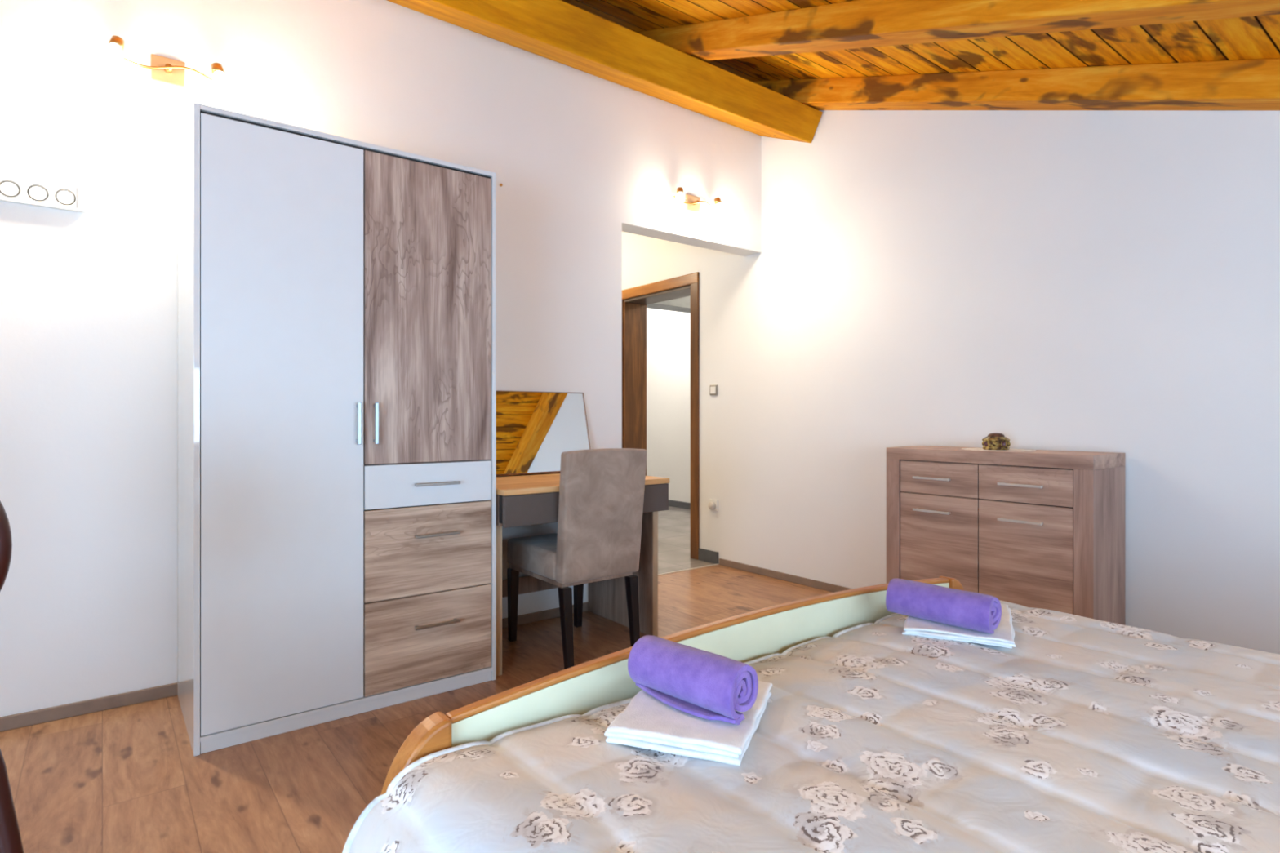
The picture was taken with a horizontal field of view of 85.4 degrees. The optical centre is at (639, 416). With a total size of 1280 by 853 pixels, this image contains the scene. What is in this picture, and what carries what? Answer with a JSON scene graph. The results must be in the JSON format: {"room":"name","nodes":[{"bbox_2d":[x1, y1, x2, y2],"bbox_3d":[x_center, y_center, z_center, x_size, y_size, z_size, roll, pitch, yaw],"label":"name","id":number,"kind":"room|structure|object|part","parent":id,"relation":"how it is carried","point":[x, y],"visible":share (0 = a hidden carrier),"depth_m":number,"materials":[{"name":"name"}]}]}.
{"room":"bedroom","nodes":[
{"label":"bedroom","id":0,"kind":"room"},
{"bbox_2d":[0,0,761,716],"bbox_3d":[-1.284,-0.620,2.993,5.138,3.300,0.145,0,0,-38],"label":"wall","id":1,"kind":"structure","parent":0,"point":[581,160],"depth_m":2.54,"materials":[{"name":"paint"}]},
{"bbox_2d":[0,174,86,213],"bbox_3d":[-2.002,-0.747,2.332,0.218,0.093,0.018,0,0,-38],"label":"socket","id":2,"kind":"object","parent":1,"relation":"attached to","point":[12,189],"visible":1,"depth_m":2.32,"materials":[{"name":"white plastic"}]},
{"bbox_2d":[0,180,20,197],"bbox_3d":[-2.069,-0.745,2.275,0.054,0.054,0.004,0,0,-38],"label":"socket","id":3,"kind":"object","parent":2,"relation":"attached to","point":[8,188],"depth_m":2.28,"materials":[{"name":"white plastic"}]},
{"bbox_2d":[26,185,48,201],"bbox_3d":[-2.013,-0.745,2.319,0.054,0.054,0.004,0,0,-38],"label":"socket","id":4,"kind":"object","parent":2,"relation":"attached to","point":[34,193],"depth_m":2.32,"materials":[{"name":"white plastic"}]},
{"bbox_2d":[55,189,75,204],"bbox_3d":[-1.957,-0.745,2.362,0.054,0.054,0.004,0,0,-38],"label":"socket","id":5,"kind":"object","parent":2,"relation":"attached to","point":[63,197],"depth_m":2.36,"materials":[{"name":"white plastic"}]},
{"bbox_2d":[103,35,229,88],"bbox_3d":[-1.703,-1.265,2.506,0.372,0.100,0.110,0,0,-38],"label":"wall lamp","id":6,"kind":"object","parent":1,"relation":"attached to","point":[163,70],"visible":1,"depth_m":2.52,"materials":[{"name":"gold metal"}]},
{"bbox_3d":[-1.812,-1.253,2.386,0.053,0.057,0.054,0,0,-38],"label":"lamp shade","id":7,"kind":"part","parent":6,"relation":"part of","materials":[{"name":"beige glass"}]},
{"bbox_3d":[-1.730,-1.262,2.541,0.104,0.094,0.021,0,0,-38],"label":"mounting plate","id":8,"kind":"part","parent":6,"relation":"part of","materials":[{"name":"gold metal"}]},
{"bbox_3d":[-1.710,-1.260,2.515,0.333,0.042,0.034,0,0,-38],"label":"arm","id":9,"kind":"part","parent":6,"relation":"part of","materials":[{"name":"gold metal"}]},
{"bbox_3d":[-1.560,-1.253,2.582,0.053,0.057,0.054,0,0,-38],"label":"lamp shade","id":10,"kind":"part","parent":6,"relation":"part of","materials":[{"name":"beige glass"}]},
{"bbox_2d":[0,601,587,731],"bbox_3d":[-1.681,1.008,2.585,4.012,0.045,0.014,0,0,-38],"label":"baseboard","id":11,"kind":"structure","parent":1,"relation":"attached to","point":[73,709],"depth_m":2.43,"materials":[{"name":"wood"}]},
{"bbox_2d":[386,0,822,142],"bbox_3d":[-1.091,-1.814,2.743,5.138,0.327,0.488,0,0,-38],"label":"ceiling beam","id":12,"kind":"structure","parent":1,"relation":"attached to","point":[559,31],"depth_m":3.35,"materials":[{"name":"brown wood"}]},
{"bbox_2d":[673,186,724,213],"bbox_3d":[0.340,-1.265,4.090,0.372,0.100,0.110,0,0,-38],"label":"wall lamp","id":13,"kind":"object","parent":1,"relation":"attached to","point":[691,202],"visible":1,"depth_m":4.11,"materials":[{"name":"gold metal"}]},
{"bbox_3d":[0.231,-1.253,3.970,0.053,0.057,0.054,0,0,-38],"label":"lamp shade","id":14,"kind":"part","parent":13,"relation":"part of","materials":[{"name":"beige glass"}]},
{"bbox_3d":[0.313,-1.262,4.125,0.104,0.094,0.021,0,0,-38],"label":"mounting plate","id":15,"kind":"part","parent":13,"relation":"part of","materials":[{"name":"gold metal"}]},
{"bbox_3d":[0.333,-1.260,4.099,0.333,0.042,0.034,0,0,-38],"label":"arm","id":16,"kind":"part","parent":13,"relation":"part of","materials":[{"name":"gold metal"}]},
{"bbox_3d":[0.483,-1.253,4.166,0.053,0.057,0.054,0,0,-38],"label":"lamp shade","id":17,"kind":"part","parent":13,"relation":"part of","materials":[{"name":"beige glass"}]},
{"bbox_2d":[0,506,832,852],"bbox_3d":[-0.574,1.080,3.636,7.250,0.100,9.550,0,0,-38],"label":"floor","id":18,"kind":"structure","parent":0,"point":[128,779],"depth_m":2.07,"materials":[{"name":"brown wood"}]},
{"bbox_2d":[0,501,23,852],"bbox_3d":[-1.440,0.513,1.192,0.504,1.039,0.608,0,0,44],"label":"chair","id":19,"kind":"object","parent":18,"relation":"on","point":[11,842],"visible":1,"depth_m":1.23,"materials":[{"name":"brown wood"}]},
{"bbox_3d":[-1.148,0.727,1.222,0.186,0.612,0.063,0,0,-21],"label":"leg","id":20,"kind":"part","parent":19,"relation":"part of","materials":[{"name":"brown wood"}]},
{"bbox_2d":[177,102,496,755],"bbox_3d":[-1.129,0.040,2.627,0.997,1.980,0.620,0,0,-38],"label":"wardrobe","id":21,"kind":"object","parent":18,"relation":"on","point":[336,295],"visible":1,"depth_m":2.34,"materials":[{"name":"white laminate"}]},
{"bbox_3d":[-1.152,0.025,2.264,0.480,1.899,0.017,0,0,-38],"label":"door","id":22,"kind":"part","parent":21,"relation":"part of","materials":[{"name":"white laminate"}]},
{"bbox_3d":[-0.966,0.025,2.380,0.012,0.145,0.030,0,0,-38],"label":"handle","id":23,"kind":"part","parent":21,"relation":"part of","materials":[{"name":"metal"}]},
{"bbox_3d":[-0.920,0.025,2.415,0.012,0.145,0.030,0,0,-38],"label":"handle","id":24,"kind":"part","parent":21,"relation":"part of","materials":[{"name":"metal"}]},
{"bbox_3d":[-0.771,0.815,2.560,0.476,0.321,0.017,0,0,-38],"label":"drawer","id":25,"kind":"part","parent":21,"relation":"part of","materials":[{"name":"brown wood"}]},
{"bbox_3d":[-0.771,0.490,2.560,0.476,0.320,0.017,0,0,-38],"label":"drawer","id":26,"kind":"part","parent":21,"relation":"part of","materials":[{"name":"brown wood"}]},
{"bbox_3d":[-0.771,0.249,2.560,0.476,0.153,0.017,0,0,-38],"label":"drawer","id":27,"kind":"part","parent":21,"relation":"part of","materials":[{"name":"white laminate"}]},
{"bbox_3d":[-0.771,-0.378,2.560,0.476,1.093,0.017,0,0,-38],"label":"door","id":28,"kind":"part","parent":21,"relation":"part of","materials":[{"name":"brown wood"}]},
{"bbox_3d":[-0.746,0.764,2.550,0.170,0.011,0.030,0,0,-38],"label":"handle","id":29,"kind":"part","parent":21,"relation":"part of","materials":[{"name":"metal"}]},
{"bbox_3d":[-0.746,0.435,2.550,0.170,0.011,0.030,0,0,-38],"label":"handle","id":30,"kind":"part","parent":21,"relation":"part of","materials":[{"name":"metal"}]},
{"bbox_3d":[-0.746,0.248,2.550,0.170,0.011,0.030,0,0,-38],"label":"handle","id":31,"kind":"part","parent":21,"relation":"part of","materials":[{"name":"metal"}]},
{"bbox_2d":[506,448,647,669],"bbox_3d":[-0.293,0.583,3.081,0.413,0.895,0.548,0,0,-38],"label":"dining chair","id":32,"kind":"object","parent":18,"relation":"on","point":[597,538],"visible":0.98,"depth_m":2.88,"materials":[{"name":"beige fabric"}]},
{"bbox_3d":[-0.581,0.864,3.175,0.043,0.333,0.046,0,0,-38],"label":"leg","id":33,"kind":"part","parent":32,"relation":"part of","materials":[{"name":"black wood"}]},
{"bbox_3d":[-0.330,0.619,3.126,0.386,0.118,0.431,0,0,-38],"label":"seat","id":34,"kind":"part","parent":32,"relation":"part of","materials":[{"name":"beige fabric"}]},
{"bbox_3d":[-0.297,0.864,2.808,0.043,0.333,0.071,0,0,-38],"label":"leg","id":35,"kind":"part","parent":32,"relation":"part of","materials":[{"name":"black wood"}]},
{"bbox_3d":[-0.315,0.688,3.107,0.362,0.018,0.458,0,0,-38],"label":"seat frame","id":36,"kind":"part","parent":32,"relation":"part of","materials":[{"name":"grey fabric"}]},
{"bbox_3d":[-0.300,0.864,3.393,0.043,0.333,0.046,0,0,-38],"label":"leg","id":37,"kind":"part","parent":32,"relation":"part of","materials":[{"name":"black wood"}]},
{"bbox_3d":[-0.163,0.406,2.910,0.410,0.543,0.119,0,0,-38],"label":"backrest","id":38,"kind":"part","parent":32,"relation":"part of","materials":[{"name":"beige fabric"}]},
{"bbox_3d":[-0.030,0.864,3.015,0.043,0.333,0.071,0,0,-38],"label":"leg","id":39,"kind":"part","parent":32,"relation":"part of","materials":[{"name":"black wood"}]},
{"bbox_2d":[496,472,669,675],"bbox_3d":[-0.386,0.657,3.180,0.838,0.745,0.629,0,0,-38],"label":"table","id":40,"kind":"object","parent":18,"relation":"on","point":[533,499],"visible":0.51,"depth_m":3.18,"materials":[{"name":"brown wood"}]},
{"bbox_3d":[-0.566,0.830,3.412,0.770,0.080,0.018,0,0,-38],"label":"rail","id":41,"kind":"part","parent":40,"relation":"part of","materials":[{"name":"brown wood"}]},
{"bbox_2d":[496,391,590,476],"bbox_3d":[-0.503,0.080,3.436,0.583,0.407,0.106,0,0,-38],"label":"mirror","id":42,"kind":"object","parent":40,"relation":"on","point":[534,429],"visible":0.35,"depth_m":3.42,"materials":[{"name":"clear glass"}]},
{"bbox_3d":[-0.202,0.371,2.941,0.830,0.122,0.018,0,0,-38],"label":"drawer","id":43,"kind":"part","parent":40,"relation":"part of","materials":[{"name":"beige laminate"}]},
{"bbox_3d":[-0.096,0.731,3.458,0.030,0.598,0.544,0,0,-38],"label":"panel","id":44,"kind":"part","parent":40,"relation":"part of","materials":[{"name":"brown wood"}]},
{"bbox_2d":[380,576,964,795],"bbox_3d":[0.909,0.580,0.582,1.580,0.900,2.145,0,0,-38],"label":"double bed","id":45,"kind":"object","parent":18,"relation":"on","point":[584,687],"visible":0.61,"depth_m":1.16,"materials":[{"name":"brown wood"}]},
{"bbox_3d":[-0.315,0.728,0.962,0.100,0.604,0.044,0,0,-38],"label":"footboard post","id":46,"kind":"part","parent":45,"relation":"part of","materials":[{"name":"brown wood"}]},
{"bbox_3d":[0.266,0.414,1.411,1.370,0.048,0.022,0,0,-38],"label":"trim","id":47,"kind":"part","parent":45,"relation":"part of","materials":[{"name":"brown wood"}]},
{"bbox_3d":[0.266,0.606,1.411,1.370,0.409,0.018,0,0,-38],"label":"footboard panel","id":48,"kind":"part","parent":45,"relation":"part of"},
{"bbox_2d":[342,600,1279,852],"bbox_3d":[0.895,0.660,0.569,1.677,0.428,2.046,0,0,-38],"label":"mattress","id":49,"kind":"object","parent":45,"relation":"on","point":[1085,735],"visible":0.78,"depth_m":0.91,"materials":[{"name":"beige fabric"}]},
{"bbox_2d":[604,680,772,765],"bbox_3d":[0.083,0.442,1.048,0.200,0.028,0.255,0,0,20],"label":"folded towel","id":50,"kind":"object","parent":49,"relation":"on","point":[648,722],"visible":0.68,"depth_m":0.95,"materials":[{"name":"white fabric"}]},
{"bbox_2d":[627,635,758,724],"bbox_3d":[0.074,0.389,1.039,0.200,0.081,0.079,0,0,44],"label":"rolled towel","id":51,"kind":"object","parent":50,"relation":"on","point":[701,683],"visible":1,"depth_m":1.00,"materials":[{"name":"purple fabric"}]},
{"bbox_2d":[902,604,1015,648],"bbox_3d":[0.694,0.440,1.511,0.210,0.019,0.303,0,0,26],"label":"folded towel","id":52,"kind":"object","parent":49,"relation":"on","point":[1003,636],"visible":0.53,"depth_m":1.40,"materials":[{"name":"white fabric"}]},
{"bbox_2d":[885,577,1001,634],"bbox_3d":[0.631,0.394,1.454,0.076,0.075,0.219,0,0,-43],"label":"rolled towel","id":53,"kind":"object","parent":52,"relation":"on","point":[977,611],"visible":1,"depth_m":1.42,"materials":[{"name":"purple fabric"}]},
{"bbox_3d":[0.846,0.728,1.862,0.100,0.604,0.044,0,0,-38],"label":"footboard post","id":54,"kind":"part","parent":45,"relation":"part of","materials":[{"name":"brown wood"}]},
{"bbox_2d":[886,445,1124,625],"bbox_3d":[1.604,0.592,3.134,0.368,0.877,0.898,0,0,-38],"label":"dresser","id":55,"kind":"object","parent":18,"relation":"on","point":[1042,529],"visible":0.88,"depth_m":2.92,"materials":[{"name":"brown wood"}]},
{"bbox_3d":[1.361,0.620,3.469,0.342,0.821,0.070,0,0,-38],"label":"panel","id":56,"kind":"part","parent":55,"relation":"part of","materials":[{"name":"brown wood"}]},
{"bbox_3d":[1.344,0.287,3.193,0.030,0.011,0.177,0,0,-38],"label":"handle","id":57,"kind":"part","parent":55,"relation":"part of","materials":[{"name":"metal"}]},
{"bbox_3d":[1.344,0.438,3.193,0.030,0.011,0.177,0,0,-38],"label":"handle","id":58,"kind":"part","parent":55,"relation":"part of","materials":[{"name":"metal"}]},
{"bbox_3d":[1.373,0.287,3.195,0.018,0.149,0.374,0,0,-38],"label":"drawer","id":59,"kind":"part","parent":55,"relation":"part of","materials":[{"name":"brown wood"}]},
{"bbox_3d":[1.373,0.669,3.195,0.018,0.606,0.374,0,0,-38],"label":"door","id":60,"kind":"part","parent":55,"relation":"part of","materials":[{"name":"brown wood"}]},
{"bbox_2d":[961,448,1035,451],"bbox_3d":[1.620,0.152,3.141,0.265,0.002,0.307,0,0,-38],"label":"doily","id":61,"kind":"object","parent":55,"relation":"on","point":[972,449],"visible":0.87,"depth_m":3.07,"materials":[{"name":"white fabric"}]},
{"bbox_2d":[982,432,1010,449],"bbox_3d":[1.603,0.113,3.122,0.116,0.076,0.115,0,0,41],"label":"trinket box","id":62,"kind":"object","parent":61,"relation":"on","point":[994,441],"visible":1,"depth_m":3.09,"materials":[{"name":"ceramic"}]},
{"bbox_3d":[1.603,0.100,3.122,0.105,0.021,0.105,0,0,41],"label":"lid","id":63,"kind":"part","parent":62,"relation":"part of","materials":[{"name":"ceramic"}]},
{"bbox_3d":[1.614,0.181,3.142,0.342,0.056,0.898,0,0,-38],"label":"panel","id":64,"kind":"part","parent":55,"relation":"part of","materials":[{"name":"brown wood"}]},
{"bbox_3d":[1.583,0.287,2.885,0.030,0.011,0.177,0,0,-38],"label":"handle","id":65,"kind":"part","parent":55,"relation":"part of","materials":[{"name":"metal"}]},
{"bbox_3d":[1.583,0.438,2.885,0.030,0.011,0.177,0,0,-38],"label":"handle","id":66,"kind":"part","parent":55,"relation":"part of","materials":[{"name":"metal"}]},
{"bbox_3d":[1.605,0.287,2.896,0.018,0.149,0.374,0,0,-38],"label":"drawer","id":67,"kind":"part","parent":55,"relation":"part of","materials":[{"name":"brown wood"}]},
{"bbox_3d":[1.605,0.669,2.896,0.018,0.606,0.374,0,0,-38],"label":"door","id":68,"kind":"part","parent":55,"relation":"part of","materials":[{"name":"brown wood"}]},
{"bbox_3d":[1.868,0.620,2.815,0.342,0.821,0.070,0,0,-38],"label":"panel","id":69,"kind":"part","parent":55,"relation":"part of","materials":[{"name":"brown wood"}]},
{"bbox_2d":[646,307,690,502],"bbox_3d":[0.881,-0.420,7.390,0.150,2.900,4.600,0,0,-38],"label":"wall","id":70,"kind":"structure","parent":0,"point":[668,332],"depth_m":7.96,"materials":[{"name":"paint"}]},
{"bbox_2d":[668,499,690,509],"bbox_3d":[0.869,0.995,7.267,0.020,0.070,4.180,0,0,-38],"label":"baseboard","id":71,"kind":"structure","parent":70,"relation":"attached to","point":[671,503],"depth_m":7.80,"materials":[{"name":"stone"}]},
{"bbox_2d":[646,296,690,313],"bbox_3d":[0.479,-1.045,6.528,1.542,0.110,0.230,0,0,-38],"label":"ceiling","id":72,"kind":"structure","parent":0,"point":[682,304],"depth_m":6.31,"materials":[{"name":"white paint"}]},
{"bbox_2d":[560,0,1279,81],"bbox_3d":[0.105,-1.369,1.119,5.238,1.727,4.780,0,0,-38],"label":"ceiling","id":73,"kind":"structure","parent":0,"point":[1251,37],"depth_m":2.97,"materials":[{"name":"brown wood"}]},
{"bbox_2d":[636,0,1279,61],"bbox_3d":[1.381,-1.267,2.103,0.140,1.717,4.530,0,0,-38],"label":"rafter","id":74,"kind":"object","parent":73,"relation":"attached to","point":[857,24],"visible":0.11,"depth_m":2.51,"materials":[{"name":"brown wood"}]},
{"bbox_2d":[752,57,1279,111],"bbox_3d":[2.112,-1.267,2.669,0.166,1.717,4.530,0,0,-38],"label":"rafter","id":75,"kind":"object","parent":73,"relation":"attached to","point":[1242,84],"visible":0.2,"depth_m":2.96,"materials":[{"name":"brown wood"}]},
{"bbox_2d":[622,110,1279,653],"bbox_3d":[0.819,-0.620,4.653,0.220,3.300,9.450,0,0,-38],"label":"wall","id":76,"kind":"structure","parent":0,"point":[1098,281],"depth_m":3.26,"materials":[{"name":"paint"}]},
{"bbox_2d":[622,271,698,559],"bbox_3d":[0.203,-0.003,5.441,0.247,2.065,1.008,0,0,-38],"label":"door frame","id":77,"kind":"structure","parent":76,"relation":"in","point":[635,300],"depth_m":5.69,"materials":[{"name":"brown wood"}]},
{"bbox_3d":[0.112,-0.995,5.371,0.017,0.080,1.008,0,0,-38],"label":"head casing","id":78,"kind":"part","parent":77,"relation":"part of","materials":[{"name":"brown wood"}]},
{"bbox_2d":[657,564,719,575],"bbox_3d":[0.103,1.028,4.477,1.126,0.004,0.014,0,0,-38],"label":"trim","id":79,"kind":"structure","parent":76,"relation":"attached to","point":[713,564],"depth_m":4.64,"materials":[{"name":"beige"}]},
{"bbox_2d":[708,498,717,511],"bbox_3d":[0.505,0.622,4.846,0.037,0.078,0.078,0,0,-38],"label":"wall socket","id":80,"kind":"object","parent":76,"relation":"attached to","point":[713,504],"visible":1,"depth_m":4.83,"materials":[{"name":"white plastic"}]},
{"bbox_2d":[709,384,717,395],"bbox_3d":[0.514,-0.182,4.853,0.014,0.074,0.074,0,0,-38],"label":"light switch","id":81,"kind":"object","parent":76,"relation":"attached to","point":[713,388],"visible":1,"depth_m":4.85,"materials":[{"name":"plastic"}]},
{"bbox_2d":[698,547,852,592],"bbox_3d":[1.991,0.988,2.950,0.014,0.085,5.122,0,0,-38],"label":"baseboard","id":82,"kind":"structure","parent":76,"relation":"attached to","point":[766,572],"depth_m":4.45,"materials":[{"name":"wood"}]}
]}

